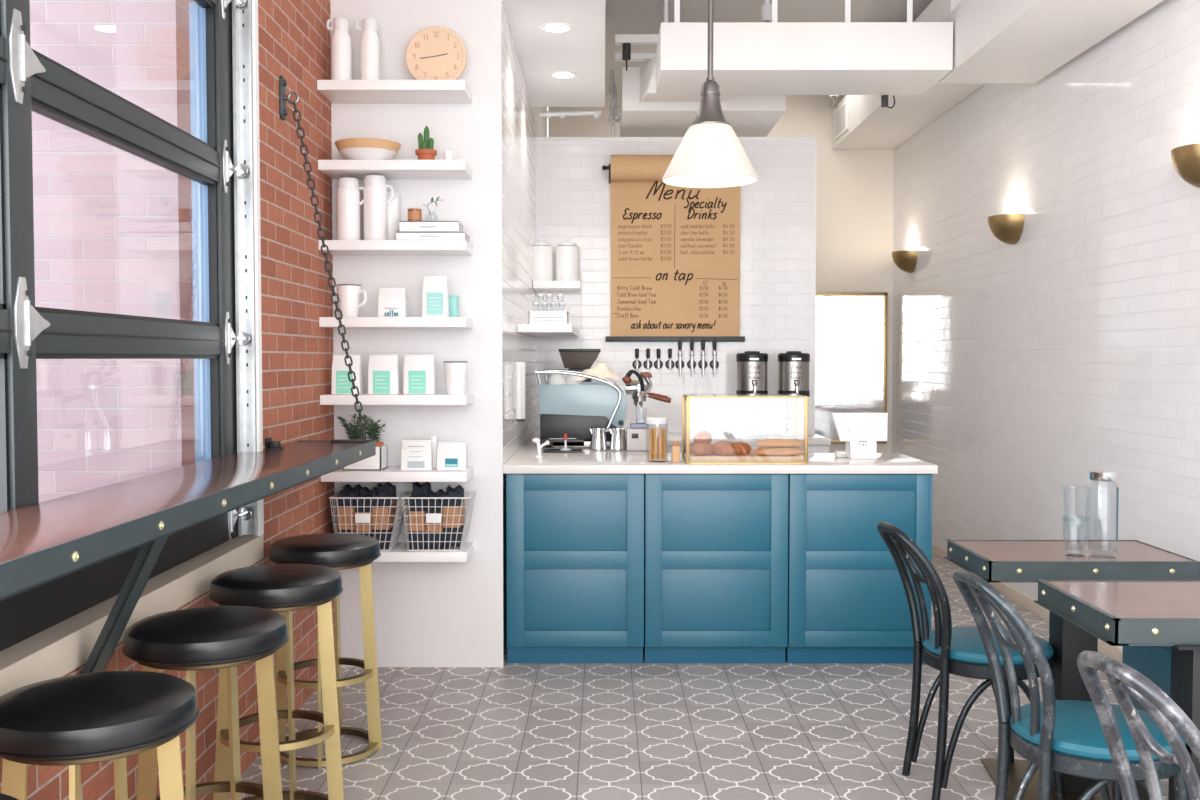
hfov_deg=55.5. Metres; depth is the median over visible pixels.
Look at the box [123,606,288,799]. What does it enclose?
bar stool
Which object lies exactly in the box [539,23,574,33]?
recessed light
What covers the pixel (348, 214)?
jug
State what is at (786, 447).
roll
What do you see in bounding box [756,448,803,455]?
roll
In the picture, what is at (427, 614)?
wall
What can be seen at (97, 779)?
wall
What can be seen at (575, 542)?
base cabinet
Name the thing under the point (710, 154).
pendant lamp
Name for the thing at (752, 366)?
urn
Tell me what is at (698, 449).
bread roll
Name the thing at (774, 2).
hanger
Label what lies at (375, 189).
jug
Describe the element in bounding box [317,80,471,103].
wall shelf
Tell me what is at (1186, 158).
wall sconce
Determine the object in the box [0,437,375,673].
bar
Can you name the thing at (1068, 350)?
wall
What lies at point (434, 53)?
wall clock
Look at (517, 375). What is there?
dispenser
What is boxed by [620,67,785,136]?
duct
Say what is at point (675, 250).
menu
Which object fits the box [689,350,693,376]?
faucet
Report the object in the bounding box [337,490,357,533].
coffee bag
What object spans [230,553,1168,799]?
floor
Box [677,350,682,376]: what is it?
faucet
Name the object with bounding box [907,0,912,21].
hanger
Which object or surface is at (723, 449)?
bread roll
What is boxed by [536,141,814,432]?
wall
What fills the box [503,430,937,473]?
countertop
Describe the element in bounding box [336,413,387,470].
planter box
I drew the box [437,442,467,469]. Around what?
coffee bag
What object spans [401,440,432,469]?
coffee bag
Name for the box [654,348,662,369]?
tap
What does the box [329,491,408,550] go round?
wire basket
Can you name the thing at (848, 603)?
base cabinet
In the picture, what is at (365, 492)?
coffee bag
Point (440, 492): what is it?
coffee bag
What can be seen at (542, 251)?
canister
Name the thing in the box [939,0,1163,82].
ceiling beam
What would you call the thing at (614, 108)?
cable bundle
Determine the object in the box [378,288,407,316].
coffee bag
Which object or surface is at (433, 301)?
print
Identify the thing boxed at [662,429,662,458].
biscotti
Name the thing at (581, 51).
ceiling
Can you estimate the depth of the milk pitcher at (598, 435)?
5.96 m
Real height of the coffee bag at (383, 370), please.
0.172 m
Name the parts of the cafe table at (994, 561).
plate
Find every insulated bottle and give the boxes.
[326,17,351,79]
[356,18,379,79]
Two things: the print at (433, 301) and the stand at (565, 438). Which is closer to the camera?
the print at (433, 301)
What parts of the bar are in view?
chain plate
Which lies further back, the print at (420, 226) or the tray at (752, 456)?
the tray at (752, 456)
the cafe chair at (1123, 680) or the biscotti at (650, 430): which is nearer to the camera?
the cafe chair at (1123, 680)
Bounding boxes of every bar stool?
[0,671,198,799]
[0,793,18,799]
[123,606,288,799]
[209,564,343,799]
[269,533,381,768]
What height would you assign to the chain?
1.387 m
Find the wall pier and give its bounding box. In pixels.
[232,0,334,723]
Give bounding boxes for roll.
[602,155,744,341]
[752,447,795,451]
[755,438,803,442]
[755,440,803,447]
[755,447,802,452]
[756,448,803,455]
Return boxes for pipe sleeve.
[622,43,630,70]
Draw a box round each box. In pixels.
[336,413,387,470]
[626,423,649,450]
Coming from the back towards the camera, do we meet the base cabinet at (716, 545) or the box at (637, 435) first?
the box at (637, 435)
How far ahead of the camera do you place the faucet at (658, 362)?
7.60 m
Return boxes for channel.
[615,0,667,60]
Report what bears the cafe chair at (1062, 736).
on the floor
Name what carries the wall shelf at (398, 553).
attached to the wall at (427, 614)
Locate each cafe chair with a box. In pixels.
[877,521,1064,799]
[953,569,1187,799]
[1077,651,1199,799]
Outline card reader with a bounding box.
[834,451,846,456]
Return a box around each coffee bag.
[331,355,362,393]
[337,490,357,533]
[343,484,361,496]
[355,496,372,536]
[360,487,376,496]
[368,355,399,393]
[372,491,392,549]
[377,482,396,541]
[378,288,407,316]
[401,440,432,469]
[403,355,435,393]
[408,494,426,549]
[412,482,430,496]
[422,276,448,316]
[425,499,443,548]
[429,489,443,500]
[431,435,437,468]
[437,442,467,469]
[443,490,461,546]
[446,485,464,532]
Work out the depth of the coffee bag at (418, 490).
5.01 m
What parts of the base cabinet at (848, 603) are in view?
panel, panel, panel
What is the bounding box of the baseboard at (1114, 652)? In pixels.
[932,543,1122,661]
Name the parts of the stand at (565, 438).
stem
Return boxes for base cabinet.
[506,474,643,662]
[643,474,788,662]
[785,474,932,663]
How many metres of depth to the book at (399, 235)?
4.86 m
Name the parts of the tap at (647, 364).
handle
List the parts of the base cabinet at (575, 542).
panel, panel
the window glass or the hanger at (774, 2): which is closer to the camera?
the window glass
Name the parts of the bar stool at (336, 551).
leg, leg, seat, leg, seat, leg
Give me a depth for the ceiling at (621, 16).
7.15 m
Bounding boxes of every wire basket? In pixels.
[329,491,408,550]
[401,491,475,550]
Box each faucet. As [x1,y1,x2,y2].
[634,359,639,369]
[645,359,650,369]
[656,359,660,369]
[667,359,672,369]
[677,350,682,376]
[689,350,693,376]
[700,350,705,376]
[711,350,716,376]
[752,380,756,392]
[794,380,798,392]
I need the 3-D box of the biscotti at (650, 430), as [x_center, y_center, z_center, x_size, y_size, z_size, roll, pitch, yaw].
[0.236,0.206,5.317,0.019,0.148,0.011,0,2,-9]
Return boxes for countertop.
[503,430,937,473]
[666,433,830,452]
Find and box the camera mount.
[881,95,894,107]
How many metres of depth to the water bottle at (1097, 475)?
3.65 m
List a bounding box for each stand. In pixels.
[549,434,575,449]
[831,413,887,458]
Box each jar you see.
[408,208,421,220]
[646,417,667,461]
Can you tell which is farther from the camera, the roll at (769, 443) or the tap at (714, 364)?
the tap at (714, 364)
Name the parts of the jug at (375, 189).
lid, handle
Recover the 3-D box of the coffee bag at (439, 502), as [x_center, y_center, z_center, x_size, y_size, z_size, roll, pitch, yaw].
[-0.715,0.535,4.957,0.072,0.222,0.096,0,2,0]
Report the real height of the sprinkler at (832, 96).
0.280 m
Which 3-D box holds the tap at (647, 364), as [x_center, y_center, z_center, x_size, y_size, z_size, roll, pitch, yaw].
[0.321,-0.273,7.620,0.062,0.142,0.047,0,2,0]
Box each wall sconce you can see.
[892,250,917,272]
[987,213,1024,243]
[1171,143,1199,187]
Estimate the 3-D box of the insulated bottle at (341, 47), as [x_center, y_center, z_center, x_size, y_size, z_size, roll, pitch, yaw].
[-1.117,-1.498,4.923,0.090,0.285,0.088,1,3,35]
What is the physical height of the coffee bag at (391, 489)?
0.279 m
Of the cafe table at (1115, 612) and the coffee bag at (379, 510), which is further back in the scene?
the coffee bag at (379, 510)
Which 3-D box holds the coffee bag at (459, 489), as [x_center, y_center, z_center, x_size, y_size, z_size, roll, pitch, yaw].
[-0.640,0.510,5.050,0.072,0.265,0.096,0,2,0]
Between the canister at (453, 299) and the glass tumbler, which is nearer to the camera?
the glass tumbler
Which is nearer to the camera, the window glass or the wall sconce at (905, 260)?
the window glass
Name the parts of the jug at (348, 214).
lid, handle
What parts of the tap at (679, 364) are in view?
handle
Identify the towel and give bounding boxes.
[575,362,618,380]
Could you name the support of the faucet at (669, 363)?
on the tap at (669, 364)
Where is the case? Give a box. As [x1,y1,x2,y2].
[682,394,807,463]
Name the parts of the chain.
wall plate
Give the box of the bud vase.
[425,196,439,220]
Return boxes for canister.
[387,191,399,239]
[449,295,458,316]
[533,240,552,280]
[556,240,578,280]
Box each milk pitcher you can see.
[590,428,609,450]
[609,428,626,450]
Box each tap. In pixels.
[532,438,549,456]
[632,348,641,369]
[643,348,652,369]
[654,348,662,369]
[665,348,673,369]
[675,338,683,376]
[687,338,695,376]
[698,338,706,376]
[710,338,718,376]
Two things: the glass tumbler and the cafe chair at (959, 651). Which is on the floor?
the cafe chair at (959, 651)
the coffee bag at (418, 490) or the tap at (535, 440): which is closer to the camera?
the coffee bag at (418, 490)
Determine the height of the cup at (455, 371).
0.143 m
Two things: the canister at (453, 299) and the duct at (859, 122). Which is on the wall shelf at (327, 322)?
the canister at (453, 299)
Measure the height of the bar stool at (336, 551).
0.760 m
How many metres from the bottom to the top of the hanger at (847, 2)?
0.438 m
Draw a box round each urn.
[736,351,767,436]
[777,351,809,436]
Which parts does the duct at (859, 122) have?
grille frame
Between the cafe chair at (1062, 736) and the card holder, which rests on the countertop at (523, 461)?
the card holder
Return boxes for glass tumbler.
[1062,517,1075,553]
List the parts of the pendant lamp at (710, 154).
lamp shade, rod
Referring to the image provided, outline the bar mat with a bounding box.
[543,449,581,452]
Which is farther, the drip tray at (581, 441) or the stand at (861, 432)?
the drip tray at (581, 441)
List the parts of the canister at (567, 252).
lid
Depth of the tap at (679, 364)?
7.60 m
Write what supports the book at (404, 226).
on the book at (399, 235)
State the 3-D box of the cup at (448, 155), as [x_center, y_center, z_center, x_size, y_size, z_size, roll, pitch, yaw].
[-0.658,-1.048,4.947,0.042,0.055,0.042,0,2,0]
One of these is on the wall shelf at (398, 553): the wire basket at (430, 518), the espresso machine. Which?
the wire basket at (430, 518)
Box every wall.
[0,559,261,799]
[330,0,546,666]
[498,0,503,666]
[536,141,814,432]
[548,94,893,452]
[891,0,1199,648]
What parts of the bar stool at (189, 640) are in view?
leg, leg, seat, seat, leg, leg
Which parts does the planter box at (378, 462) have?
stem, stem, pot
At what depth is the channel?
6.79 m
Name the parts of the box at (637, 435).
lid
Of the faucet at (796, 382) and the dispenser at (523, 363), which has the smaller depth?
the dispenser at (523, 363)
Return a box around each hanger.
[674,0,679,21]
[772,0,776,21]
[845,0,850,21]
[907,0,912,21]
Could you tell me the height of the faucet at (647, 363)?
0.080 m
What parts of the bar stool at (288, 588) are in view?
leg, seat, seat, leg, leg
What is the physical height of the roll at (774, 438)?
0.037 m
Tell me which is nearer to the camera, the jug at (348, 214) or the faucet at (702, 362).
the jug at (348, 214)
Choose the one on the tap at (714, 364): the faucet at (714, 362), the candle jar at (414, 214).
the faucet at (714, 362)
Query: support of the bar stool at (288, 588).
on the floor
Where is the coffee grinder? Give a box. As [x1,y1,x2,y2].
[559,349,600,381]
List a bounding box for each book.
[396,232,469,242]
[399,221,463,231]
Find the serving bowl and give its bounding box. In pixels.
[335,138,400,159]
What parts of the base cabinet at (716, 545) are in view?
panel, panel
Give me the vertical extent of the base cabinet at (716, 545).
0.878 m
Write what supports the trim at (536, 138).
attached to the wall at (573, 189)
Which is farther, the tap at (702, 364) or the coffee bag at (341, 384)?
the tap at (702, 364)
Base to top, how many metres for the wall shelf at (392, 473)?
0.042 m
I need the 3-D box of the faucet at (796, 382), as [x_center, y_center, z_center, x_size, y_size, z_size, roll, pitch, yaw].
[1.241,-0.085,7.201,0.033,0.084,0.047,0,2,0]
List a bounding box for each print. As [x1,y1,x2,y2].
[420,226,436,227]
[429,297,440,305]
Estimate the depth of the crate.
6.07 m
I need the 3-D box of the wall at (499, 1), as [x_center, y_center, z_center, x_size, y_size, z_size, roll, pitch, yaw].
[-0.445,-0.289,5.120,0.014,3.000,0.012,0,2,0]
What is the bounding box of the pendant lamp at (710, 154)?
[662,0,757,187]
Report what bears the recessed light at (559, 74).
in the ceiling at (581, 51)
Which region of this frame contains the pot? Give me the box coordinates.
[415,149,436,159]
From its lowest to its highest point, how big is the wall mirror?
1.236 m
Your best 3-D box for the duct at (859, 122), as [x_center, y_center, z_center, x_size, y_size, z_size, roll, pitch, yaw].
[2.131,-2.145,7.717,0.527,0.320,3.197,0,2,0]
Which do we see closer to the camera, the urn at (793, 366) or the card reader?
the card reader
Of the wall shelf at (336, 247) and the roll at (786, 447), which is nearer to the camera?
the wall shelf at (336, 247)
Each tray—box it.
[552,434,625,447]
[690,452,803,461]
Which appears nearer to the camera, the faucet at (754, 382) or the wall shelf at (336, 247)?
the wall shelf at (336, 247)
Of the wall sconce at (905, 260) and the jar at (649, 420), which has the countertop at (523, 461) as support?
the jar at (649, 420)
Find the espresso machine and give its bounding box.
[536,369,670,447]
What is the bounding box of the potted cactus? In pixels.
[415,126,436,159]
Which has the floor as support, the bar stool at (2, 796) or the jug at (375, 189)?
the bar stool at (2, 796)
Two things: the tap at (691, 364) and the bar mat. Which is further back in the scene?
the tap at (691, 364)
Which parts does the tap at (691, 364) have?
handle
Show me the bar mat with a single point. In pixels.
(545, 450)
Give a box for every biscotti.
[649,429,652,459]
[650,428,653,459]
[653,428,656,459]
[656,427,658,458]
[658,427,661,459]
[662,428,666,459]
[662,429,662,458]
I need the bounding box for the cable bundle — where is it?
[608,70,620,135]
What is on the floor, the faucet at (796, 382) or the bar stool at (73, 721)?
the bar stool at (73, 721)
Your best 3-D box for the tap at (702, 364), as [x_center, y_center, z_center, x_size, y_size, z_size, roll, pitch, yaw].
[0.688,-0.282,7.617,0.062,0.261,0.050,0,2,0]
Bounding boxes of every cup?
[443,151,452,159]
[548,374,565,383]
[565,375,581,383]
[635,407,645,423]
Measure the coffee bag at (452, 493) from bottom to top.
0.244 m
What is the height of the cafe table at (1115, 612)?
0.764 m
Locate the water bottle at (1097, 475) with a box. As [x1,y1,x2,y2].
[1088,470,1118,552]
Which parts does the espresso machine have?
cup rail, chrome trim, chrome trim, panel, panel, steam knob, lever, portafilter handle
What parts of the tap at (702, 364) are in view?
handle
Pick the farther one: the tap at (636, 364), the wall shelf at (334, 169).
the tap at (636, 364)
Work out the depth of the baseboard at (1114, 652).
6.35 m
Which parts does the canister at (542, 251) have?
lid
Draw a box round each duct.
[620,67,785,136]
[832,0,985,149]
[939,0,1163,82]
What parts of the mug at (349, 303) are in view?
handle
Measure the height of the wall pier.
3.550 m
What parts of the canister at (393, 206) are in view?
lid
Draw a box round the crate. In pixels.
[528,310,568,323]
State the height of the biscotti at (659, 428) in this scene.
0.157 m
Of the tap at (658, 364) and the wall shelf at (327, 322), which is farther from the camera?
the tap at (658, 364)
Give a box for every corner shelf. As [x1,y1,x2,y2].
[517,324,578,337]
[533,281,580,290]
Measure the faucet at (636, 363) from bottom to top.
0.080 m
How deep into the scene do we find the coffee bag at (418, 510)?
4.92 m
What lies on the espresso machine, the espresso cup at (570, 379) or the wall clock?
the espresso cup at (570, 379)
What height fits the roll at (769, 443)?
0.037 m
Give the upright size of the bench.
0.465 m
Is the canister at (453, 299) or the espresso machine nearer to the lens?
the canister at (453, 299)
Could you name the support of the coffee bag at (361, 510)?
in the wire basket at (359, 518)
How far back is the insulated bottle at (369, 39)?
4.89 m
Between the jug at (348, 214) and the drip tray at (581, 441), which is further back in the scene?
the drip tray at (581, 441)
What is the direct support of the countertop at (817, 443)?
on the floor
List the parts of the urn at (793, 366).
lid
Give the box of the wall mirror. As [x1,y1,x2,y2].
[815,292,887,442]
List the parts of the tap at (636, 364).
handle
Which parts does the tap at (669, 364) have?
handle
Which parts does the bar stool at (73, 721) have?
leg, leg, seat, seat, leg, leg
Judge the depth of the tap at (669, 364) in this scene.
7.61 m
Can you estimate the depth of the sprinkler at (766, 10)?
6.79 m
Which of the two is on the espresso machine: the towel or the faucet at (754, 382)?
the towel
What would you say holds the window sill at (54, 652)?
on the wall at (97, 779)
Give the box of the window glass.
[30,0,194,502]
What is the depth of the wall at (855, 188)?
9.34 m
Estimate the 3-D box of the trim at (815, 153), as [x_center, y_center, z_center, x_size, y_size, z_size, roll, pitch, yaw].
[1.434,-0.305,7.699,0.014,2.843,0.128,0,2,0]
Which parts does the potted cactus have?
stem, stem, stem, stem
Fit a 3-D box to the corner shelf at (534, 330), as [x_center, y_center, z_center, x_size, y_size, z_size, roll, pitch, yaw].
[-0.287,-0.407,6.799,0.285,0.043,1.677,0,2,0]
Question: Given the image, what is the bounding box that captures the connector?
[639,56,733,101]
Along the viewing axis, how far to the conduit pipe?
7.42 m
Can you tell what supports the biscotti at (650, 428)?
in the jar at (649, 420)
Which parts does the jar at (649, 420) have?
lid, jar glass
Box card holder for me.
[672,441,679,461]
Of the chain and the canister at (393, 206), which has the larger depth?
the canister at (393, 206)
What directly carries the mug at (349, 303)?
on the wall shelf at (327, 322)
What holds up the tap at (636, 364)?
attached to the wall at (573, 189)
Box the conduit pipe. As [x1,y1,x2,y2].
[539,110,600,117]
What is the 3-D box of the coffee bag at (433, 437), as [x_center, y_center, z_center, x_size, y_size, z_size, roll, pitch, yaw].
[-0.733,0.229,5.044,0.026,0.145,0.050,0,2,0]
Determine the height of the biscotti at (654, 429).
0.150 m
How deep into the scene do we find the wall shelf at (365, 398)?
4.86 m
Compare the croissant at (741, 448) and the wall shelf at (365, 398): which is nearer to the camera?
the wall shelf at (365, 398)
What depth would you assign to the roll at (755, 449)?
5.35 m
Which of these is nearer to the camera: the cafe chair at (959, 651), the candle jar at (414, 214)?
the cafe chair at (959, 651)
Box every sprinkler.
[761,0,771,21]
[830,95,838,107]
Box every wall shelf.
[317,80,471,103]
[318,160,471,178]
[319,240,472,254]
[319,317,472,328]
[320,393,472,404]
[321,466,473,481]
[373,542,473,561]
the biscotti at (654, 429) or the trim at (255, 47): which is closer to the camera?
the trim at (255, 47)
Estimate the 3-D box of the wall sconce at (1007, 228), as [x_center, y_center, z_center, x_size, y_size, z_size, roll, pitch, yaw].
[2.317,-0.978,6.580,0.152,0.160,0.304,0,2,0]
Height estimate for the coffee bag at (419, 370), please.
0.172 m
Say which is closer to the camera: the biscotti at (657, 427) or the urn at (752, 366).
the biscotti at (657, 427)
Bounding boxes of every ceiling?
[502,0,604,106]
[605,0,932,93]
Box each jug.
[336,177,363,239]
[363,175,393,239]
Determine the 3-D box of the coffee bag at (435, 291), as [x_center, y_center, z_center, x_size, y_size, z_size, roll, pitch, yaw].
[-0.713,-0.446,4.944,0.110,0.180,0.067,0,2,0]
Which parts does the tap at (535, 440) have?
lever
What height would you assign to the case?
0.312 m
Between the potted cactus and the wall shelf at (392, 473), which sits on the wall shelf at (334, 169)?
the potted cactus
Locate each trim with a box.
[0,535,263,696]
[252,0,263,535]
[535,137,817,140]
[813,141,816,432]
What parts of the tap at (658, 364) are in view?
handle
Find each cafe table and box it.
[944,539,1199,799]
[1034,579,1199,799]
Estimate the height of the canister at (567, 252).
0.276 m
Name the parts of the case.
pane, pane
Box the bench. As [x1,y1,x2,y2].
[1122,646,1170,711]
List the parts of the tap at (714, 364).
handle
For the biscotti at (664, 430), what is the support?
in the jar at (649, 420)
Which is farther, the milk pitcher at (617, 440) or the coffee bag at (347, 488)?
the milk pitcher at (617, 440)
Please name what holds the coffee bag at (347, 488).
in the wire basket at (359, 518)
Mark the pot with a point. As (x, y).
(423, 154)
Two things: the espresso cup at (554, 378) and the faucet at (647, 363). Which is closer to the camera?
the espresso cup at (554, 378)
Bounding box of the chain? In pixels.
[279,75,365,439]
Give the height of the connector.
0.304 m
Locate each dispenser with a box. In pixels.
[513,362,521,421]
[521,362,524,420]
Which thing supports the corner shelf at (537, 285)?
attached to the wall at (427, 614)
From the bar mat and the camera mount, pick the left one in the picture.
the bar mat
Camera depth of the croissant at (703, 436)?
5.27 m
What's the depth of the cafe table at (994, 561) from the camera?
3.63 m
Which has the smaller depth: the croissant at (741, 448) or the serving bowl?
the serving bowl
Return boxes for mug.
[336,284,366,316]
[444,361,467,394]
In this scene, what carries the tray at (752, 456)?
on the case
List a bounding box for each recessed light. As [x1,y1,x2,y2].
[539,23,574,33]
[548,71,577,78]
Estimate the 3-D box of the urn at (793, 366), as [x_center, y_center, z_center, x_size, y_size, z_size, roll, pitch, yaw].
[1.241,-0.041,7.300,0.204,0.544,0.242,0,2,0]
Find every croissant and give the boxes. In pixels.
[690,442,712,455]
[693,431,711,442]
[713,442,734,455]
[731,442,751,455]
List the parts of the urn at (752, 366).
lid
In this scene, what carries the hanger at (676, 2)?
hanging from the ceiling at (621, 16)
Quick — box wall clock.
[406,26,466,79]

